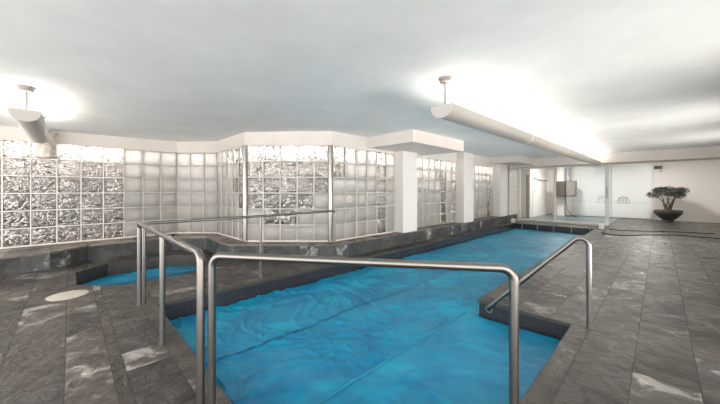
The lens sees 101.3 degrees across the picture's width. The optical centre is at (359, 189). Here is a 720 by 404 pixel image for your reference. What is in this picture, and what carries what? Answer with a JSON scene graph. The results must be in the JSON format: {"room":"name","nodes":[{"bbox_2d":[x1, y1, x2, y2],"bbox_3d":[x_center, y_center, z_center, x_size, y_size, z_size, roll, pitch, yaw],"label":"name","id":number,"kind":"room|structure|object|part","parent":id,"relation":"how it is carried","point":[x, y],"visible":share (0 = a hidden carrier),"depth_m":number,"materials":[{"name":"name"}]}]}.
{"room":"indoor swimming pool","nodes":[
{"label":"indoor swimming pool","id":0,"kind":"room"},
{"bbox_2d":[2,192,332,256],"bbox_3d":[-0.445,0.000,8.699,18.360,2.800,3.147,0,0,-28],"label":"wall","id":1,"kind":"structure","parent":0,"point":[106,192],"depth_m":6.89,"materials":[{"name":"stone"}]},
{"bbox_2d":[0,139,177,247],"bbox_3d":[-6.199,0.065,6.034,4.284,2.030,0.092,0,0,-45],"label":"window","id":2,"kind":"structure","parent":1,"relation":"in","point":[40,203],"depth_m":6.26,"materials":[{"name":"white"}]},
{"bbox_3d":[-6.580,0.065,5.658,3.194,2.011,0.074,0,0,-44],"label":"wavy glass","id":3,"kind":"part","parent":2,"relation":"part of","materials":[{"name":"clear glass"}]},
{"bbox_3d":[-5.053,0.065,7.160,1.052,2.011,0.074,0,0,-44],"label":"frosted glass","id":4,"kind":"part","parent":2,"relation":"part of","materials":[{"name":"white glass"}]},
{"bbox_2d":[176,153,217,232],"bbox_3d":[-4.142,0.065,7.531,1.061,2.030,0.092,0,0,1],"label":"window","id":5,"kind":"structure","parent":1,"relation":"in","point":[196,172],"depth_m":7.49,"materials":[{"name":"white glass"}]},
{"bbox_2d":[0,231,394,248],"bbox_3d":[-3.830,1.089,6.556,9.812,0.021,2.399,0,0,-16],"label":"trim","id":6,"kind":"structure","parent":1,"relation":"attached to","point":[392,231],"depth_m":6.32,"materials":[{"name":"beige paint"}]},
{"bbox_2d":[217,146,241,239],"bbox_3d":[-3.016,0.065,6.920,0.092,2.030,1.700,0,0,-45],"label":"window","id":7,"kind":"structure","parent":1,"relation":"in","point":[229,162],"depth_m":6.87,"materials":[{"name":"white"}]},
{"bbox_3d":[-2.779,-0.273,6.677,0.074,1.334,1.001,0,0,-44],"label":"wavy glass","id":8,"kind":"part","parent":7,"relation":"part of","materials":[{"name":"glass"}]},
{"bbox_2d":[242,145,246,240],"bbox_3d":[-2.446,0.065,6.270,0.100,2.030,0.100,0,0,-45],"label":"trim","id":9,"kind":"structure","parent":1,"relation":"attached to","point":[244,147],"depth_m":6.23,"materials":[{"name":"silver metal"}]},
{"bbox_2d":[0,214,516,275],"bbox_3d":[-0.269,1.250,8.224,18.140,0.300,3.808,0,0,-28],"label":"ledge","id":10,"kind":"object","parent":1,"relation":"attached to","point":[43,257],"depth_m":6.18,"materials":[{"name":"stone"}]},
{"bbox_2d":[247,145,327,240],"bbox_3d":[-1.518,0.065,6.309,1.803,2.030,0.092,0,0,0],"label":"window","id":11,"kind":"structure","parent":1,"relation":"in","point":[280,178],"depth_m":6.27,"materials":[{"name":"white"}]},
{"bbox_3d":[-1.518,0.573,6.308,1.784,0.996,0.074,0,0,0],"label":"frosted glass","id":12,"kind":"part","parent":11,"relation":"part of","materials":[{"name":"white glass"}]},
{"bbox_2d":[333,145,394,240],"bbox_3d":[0.140,0.065,7.048,2.080,2.030,0.092,0,0,-45],"label":"window","id":13,"kind":"structure","parent":1,"relation":"in","point":[363,180],"depth_m":6.89,"materials":[{"name":"white"}]},
{"bbox_2d":[395,151,416,232],"bbox_3d":[1.067,-0.072,8.031,0.620,2.344,0.740,0,0,-45],"label":"column","id":14,"kind":"structure","parent":1,"relation":"attached to","point":[405,162],"depth_m":7.68,"materials":[{"name":"white paint"}]},
{"bbox_2d":[368,129,463,155],"bbox_3d":[1.292,-1.148,7.495,2.250,0.297,1.720,0,0,-45],"label":"trim","id":15,"kind":"structure","parent":1,"relation":"attached to","point":[421,143],"depth_m":6.78,"materials":[{"name":"beige paint"}]},
{"bbox_2d":[417,157,455,227],"bbox_3d":[2.294,0.065,9.165,2.720,2.030,0.092,0,0,-45],"label":"window","id":16,"kind":"structure","parent":1,"relation":"in","point":[436,179],"depth_m":9.16,"materials":[{"name":"white"}]},
{"bbox_3d":[2.659,0.065,9.522,1.681,2.011,0.074,0,0,-44],"label":"wavy glass","id":17,"kind":"part","parent":16,"relation":"part of","materials":[{"name":"glass"}]},
{"bbox_2d":[456,152,473,222],"bbox_3d":[3.485,-0.089,10.407,0.720,2.379,0.740,0,0,-45],"label":"column","id":18,"kind":"structure","parent":1,"relation":"attached to","point":[465,161],"depth_m":10.03,"materials":[{"name":"white paint"}]},
{"bbox_2d":[474,165,493,218],"bbox_3d":[4.666,0.065,11.495,2.490,2.030,0.092,0,0,-45],"label":"window","id":19,"kind":"structure","parent":1,"relation":"in","point":[483,175],"depth_m":11.65,"materials":[{"name":"white"}]},
{"bbox_3d":[5.174,0.065,11.993,0.337,2.011,0.074,0,0,-44],"label":"wavy glass","id":20,"kind":"part","parent":19,"relation":"part of","materials":[{"name":"glass"}]},
{"bbox_2d":[494,164,507,216],"bbox_3d":[5.810,-0.106,12.692,0.820,2.413,0.740,0,0,-45],"label":"trim","id":21,"kind":"structure","parent":1,"relation":"attached to","point":[500,170],"depth_m":12.28,"materials":[{"name":"white paint"}]},
{"bbox_2d":[490,155,533,165],"bbox_3d":[6.197,-1.224,12.455,1.900,0.288,1.520,0,0,-45],"label":"trim","id":22,"kind":"structure","parent":1,"relation":"attached to","point":[516,160],"depth_m":11.78,"materials":[{"name":"beige paint"}]},
{"bbox_2d":[508,166,517,214],"bbox_3d":[6.762,-0.060,13.628,1.150,2.320,0.640,0,0,-45],"label":"trim","id":23,"kind":"structure","parent":1,"relation":"attached to","point":[512,172],"depth_m":13.28,"materials":[{"name":"white tile"}]},
{"bbox_2d":[512,146,719,168],"bbox_3d":[9.327,-1.189,11.339,1.000,0.379,7.500,0,0,-45],"label":"trim","id":24,"kind":"structure","parent":1,"relation":"attached to","point":[710,152],"depth_m":10.31,"materials":[{"name":"beige paint"}]},
{"bbox_2d":[0,126,493,166],"bbox_3d":[-0.215,-1.164,8.454,18.458,0.428,3.527,0,0,-28],"label":"beam","id":25,"kind":"structure","parent":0,"point":[10,133],"depth_m":6.48,"materials":[{"name":"beige paint"}]},
{"bbox_2d":[35,131,58,158],"bbox_3d":[-6.151,-0.880,5.788,0.340,0.520,0.340,0,0,-45],"label":"wall lamp","id":26,"kind":"object","parent":25,"relation":"attached to","point":[48,150],"visible":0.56,"depth_m":5.71,"materials":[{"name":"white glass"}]},
{"bbox_2d":[328,145,332,240],"bbox_3d":[-0.628,0.065,6.246,0.100,2.030,0.100,0,0,-45],"label":"trim","id":27,"kind":"structure","parent":25,"relation":"attached to","point":[330,147],"depth_m":6.21,"materials":[{"name":"silver metal"}]},
{"bbox_2d":[517,164,609,225],"bbox_3d":[8.521,0.175,12.629,0.162,2.450,3.300,0,0,-45],"label":"door frame","id":28,"kind":"structure","parent":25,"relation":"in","point":[607,166],"depth_m":12.27,"materials":[{"name":"white plastic"}]},
{"bbox_2d":[76,224,591,339],"bbox_3d":[1.983,2.102,7.591,13.370,1.396,6.790,0,0,-45],"label":"pool edge","id":29,"kind":"structure","parent":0,"point":[186,308],"depth_m":5.13,"materials":[{"name":"tile"}]},
{"label":"water surface","id":30,"kind":"object","parent":29,"relation":"in","visible":0},
{"bbox_2d":[170,229,583,403],"bbox_3d":[2.961,1.605,7.074,12.560,0.072,2.600,0,0,-45],"label":"pool cover","id":31,"kind":"object","parent":30,"relation":"on","point":[302,344],"visible":0.85,"depth_m":3.69,"materials":[{"name":"blue plastic"}]},
{"bbox_2d":[315,311,560,403],"bbox_3d":[0.775,1.595,2.504,2.785,0.034,1.145,0,0,-45],"label":"pool cover","id":32,"kind":"object","parent":30,"relation":"on","point":[464,359],"visible":0.93,"depth_m":2.63,"materials":[{"name":"teal plastic"}]},
{"label":"water surface","id":33,"kind":"object","parent":29,"relation":"in","visible":0},
{"bbox_2d":[82,266,195,284],"bbox_3d":[-3.818,1.627,5.326,1.840,0.026,1.810,0,0,-45],"label":"spa cover","id":34,"kind":"object","parent":33,"relation":"on","point":[151,274],"visible":0.35,"depth_m":5.58,"materials":[{"name":"blue plastic"}]},
{"bbox_2d":[0,0,719,157],"bbox_3d":[3.573,-1.363,8.348,22.800,0.389,11.500,0,0,-45],"label":"ceiling","id":35,"kind":"structure","parent":0,"point":[606,76],"depth_m":2.95,"materials":[{"name":"white paint"}]},
{"bbox_2d":[8,85,50,143],"bbox_3d":[-4.532,-0.979,4.098,0.254,0.418,2.224,0,0,-45],"label":"uplight","id":36,"kind":"object","parent":35,"relation":"hanging from","point":[32,122],"visible":1,"depth_m":3.43,"materials":[{"name":"silver metal"}]},
{"bbox_3d":[-3.866,-1.042,3.421,0.021,0.294,0.022,0,0,-44],"label":"hanger rod","id":37,"kind":"part","parent":36,"relation":"part of","materials":[{"name":"silver metal"}]},
{"bbox_2d":[431,75,600,165],"bbox_3d":[4.843,-1.067,7.080,11.124,0.452,0.256,-1,1,-44],"label":"uplight","id":38,"kind":"object","parent":35,"relation":"hanging from","point":[451,112],"visible":1,"depth_m":4.00,"materials":[{"name":"silver metal"}]},
{"bbox_3d":[0.934,-1.067,3.239,0.022,0.323,0.021,-1,1,-44],"label":"hanger rod","id":39,"kind":"part","parent":38,"relation":"part of","materials":[{"name":"silver metal"}]},
{"bbox_2d":[0,214,719,403],"bbox_3d":[3.572,1.411,8.278,22.700,0.047,11.400,0,0,-45],"label":"floor","id":40,"kind":"structure","parent":0,"point":[654,338],"depth_m":3.09,"materials":[{"name":"tile"}]},
{"bbox_2d":[46,290,88,300],"bbox_3d":[-3.883,1.396,3.923,0.410,0.008,0.410,0,0,-45],"label":"access cover","id":41,"kind":"object","parent":40,"relation":"on","point":[66,295],"visible":1,"depth_m":3.89,"materials":[{"name":"beige"}]},
{"bbox_2d":[136,222,205,403],"bbox_3d":[-1.852,0.893,2.740,0.065,1.015,2.420,0,0,-45],"label":"handrail","id":42,"kind":"object","parent":40,"relation":"on","point":[200,259],"visible":1,"depth_m":1.97,"materials":[{"name":"silver metal"}]},
{"bbox_3d":[-1.801,0.910,2.689,0.047,0.980,0.046,0,0,-44],"label":"post","id":43,"kind":"part","parent":42,"relation":"part of","materials":[{"name":"silver metal"}]},
{"bbox_2d":[142,210,334,303],"bbox_3d":[-1.564,0.898,4.847,0.159,1.006,3.308,0,0,41],"label":"handrail","id":44,"kind":"object","parent":40,"relation":"on","point":[333,211],"visible":0.88,"depth_m":4.17,"materials":[{"name":"silver metal"}]},
{"bbox_3d":[-1.596,0.912,4.734,0.038,0.975,0.038,0,0,-44],"label":"post","id":45,"kind":"part","parent":44,"relation":"part of","materials":[{"name":"silver metal"}]},
{"bbox_2d":[208,252,518,403],"bbox_3d":[-0.062,0.901,1.754,1.886,1.000,0.065,0,0,10],"label":"handrail","id":46,"kind":"object","parent":40,"relation":"on","point":[509,271],"visible":1,"depth_m":1.71,"materials":[{"name":"silver metal"}]},
{"bbox_2d":[485,236,592,328],"bbox_3d":[1.956,1.006,3.337,1.076,1.064,0.075,0,0,43],"label":"handrail","id":47,"kind":"object","parent":40,"relation":"on","point":[489,308],"visible":1,"depth_m":3.02,"materials":[{"name":"silver metal"}]},
{"bbox_2d":[511,218,603,233],"bbox_3d":[7.485,1.420,11.506,0.614,0.395,3.100,0,0,-45],"label":"roller","id":48,"kind":"object","parent":40,"relation":"on","point":[513,220],"visible":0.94,"depth_m":11.45,"materials":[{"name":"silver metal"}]},
{"bbox_2d":[601,231,719,238],"bbox_3d":[9.017,1.386,8.927,2.698,0.026,0.872,0,0,28],"label":"hose","id":49,"kind":"object","parent":40,"relation":"on","point":[603,231],"visible":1,"depth_m":9.01,"materials":[{"name":"grey rubber"}]},
{"bbox_2d":[611,229,714,233],"bbox_3d":[9.966,1.380,9.788,2.619,0.024,0.300,0,0,23],"label":"cable","id":50,"kind":"object","parent":40,"relation":"on","point":[611,229],"visible":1,"depth_m":9.81,"materials":[{"name":"grey rubber"}]},
{"bbox_2d":[653,209,682,221],"bbox_3d":[13.506,1.140,12.936,0.920,0.520,0.920,0,0,-44],"label":"plant pot","id":51,"kind":"object","parent":40,"relation":"on","point":[667,215],"depth_m":12.74,"materials":[{"name":"grey ceramic"}]},
{"bbox_2d":[647,186,689,221],"bbox_3d":[13.544,0.612,12.994,1.355,1.576,1.366,0,0,-45],"label":"potted tree","id":52,"kind":"object","parent":40,"relation":"on","point":[667,215],"visible":1,"depth_m":12.80,"materials":[{"name":"green plant"}]},
{"bbox_2d":[521,168,546,217],"bbox_3d":[8.849,0.000,15.748,4.500,2.800,0.940,0,0,-45],"label":"wall","id":53,"kind":"structure","parent":0,"point":[540,173],"depth_m":15.90,"materials":[{"name":"white paint"}]},
{"bbox_2d":[521,175,528,217],"bbox_3d":[8.195,0.325,15.007,0.068,2.150,0.720,0,0,-45],"label":"door","id":54,"kind":"structure","parent":53,"relation":"in","point":[524,179],"depth_m":14.85,"materials":[{"name":"white paint"}]},
{"bbox_3d":[8.405,0.325,14.793,0.068,2.150,0.120,0,0,-44],"label":"frame","id":55,"kind":"part","parent":54,"relation":"part of","materials":[{"name":"beige"}]},
{"bbox_2d":[532,176,537,216],"bbox_3d":[9.101,0.340,15.279,0.900,2.080,0.082,0,0,-45],"label":"door","id":56,"kind":"structure","parent":53,"relation":"in","point":[534,180],"depth_m":15.19,"materials":[{"name":"white paint"}]},
{"bbox_2d":[547,159,719,222],"bbox_3d":[12.894,-0.075,14.949,0.150,2.950,7.950,0,0,-45],"label":"wall","id":57,"kind":"structure","parent":0,"point":[702,177],"depth_m":13.17,"materials":[{"name":"white paint"}]},
{"bbox_2d":[557,167,566,215],"bbox_3d":[11.084,0.004,16.185,0.700,2.768,0.310,0,0,-45],"label":"trim","id":58,"kind":"structure","parent":57,"relation":"attached to","point":[561,205],"depth_m":15.94,"materials":[{"name":"white paint"}]},
{"bbox_2d":[556,181,576,196],"bbox_3d":[10.879,-0.055,15.605,0.395,0.850,0.950,0,0,-45],"label":"electrical box","id":59,"kind":"object","parent":57,"relation":"attached to","point":[563,188],"visible":0.8,"depth_m":15.45,"materials":[{"name":"grey metal"}]},
{"bbox_3d":[11.028,-0.070,15.408,0.230,0.820,0.460,0,0,-44],"label":"casing","id":60,"kind":"part","parent":59,"relation":"part of","materials":[{"name":"grey metal"}]},
{"bbox_2d":[574,166,610,216],"bbox_3d":[12.174,0.075,15.496,0.072,2.590,1.560,0,0,-45],"label":"door","id":61,"kind":"structure","parent":57,"relation":"in","point":[590,199],"depth_m":15.52,"materials":[{"name":"white paint"}]},
{"bbox_2d":[612,164,651,218],"bbox_3d":[13.242,0.075,14.408,0.072,2.590,1.450,0,0,-45],"label":"door","id":62,"kind":"structure","parent":57,"relation":"in","point":[631,184],"depth_m":14.36,"materials":[{"name":"white paint"}]}
]}

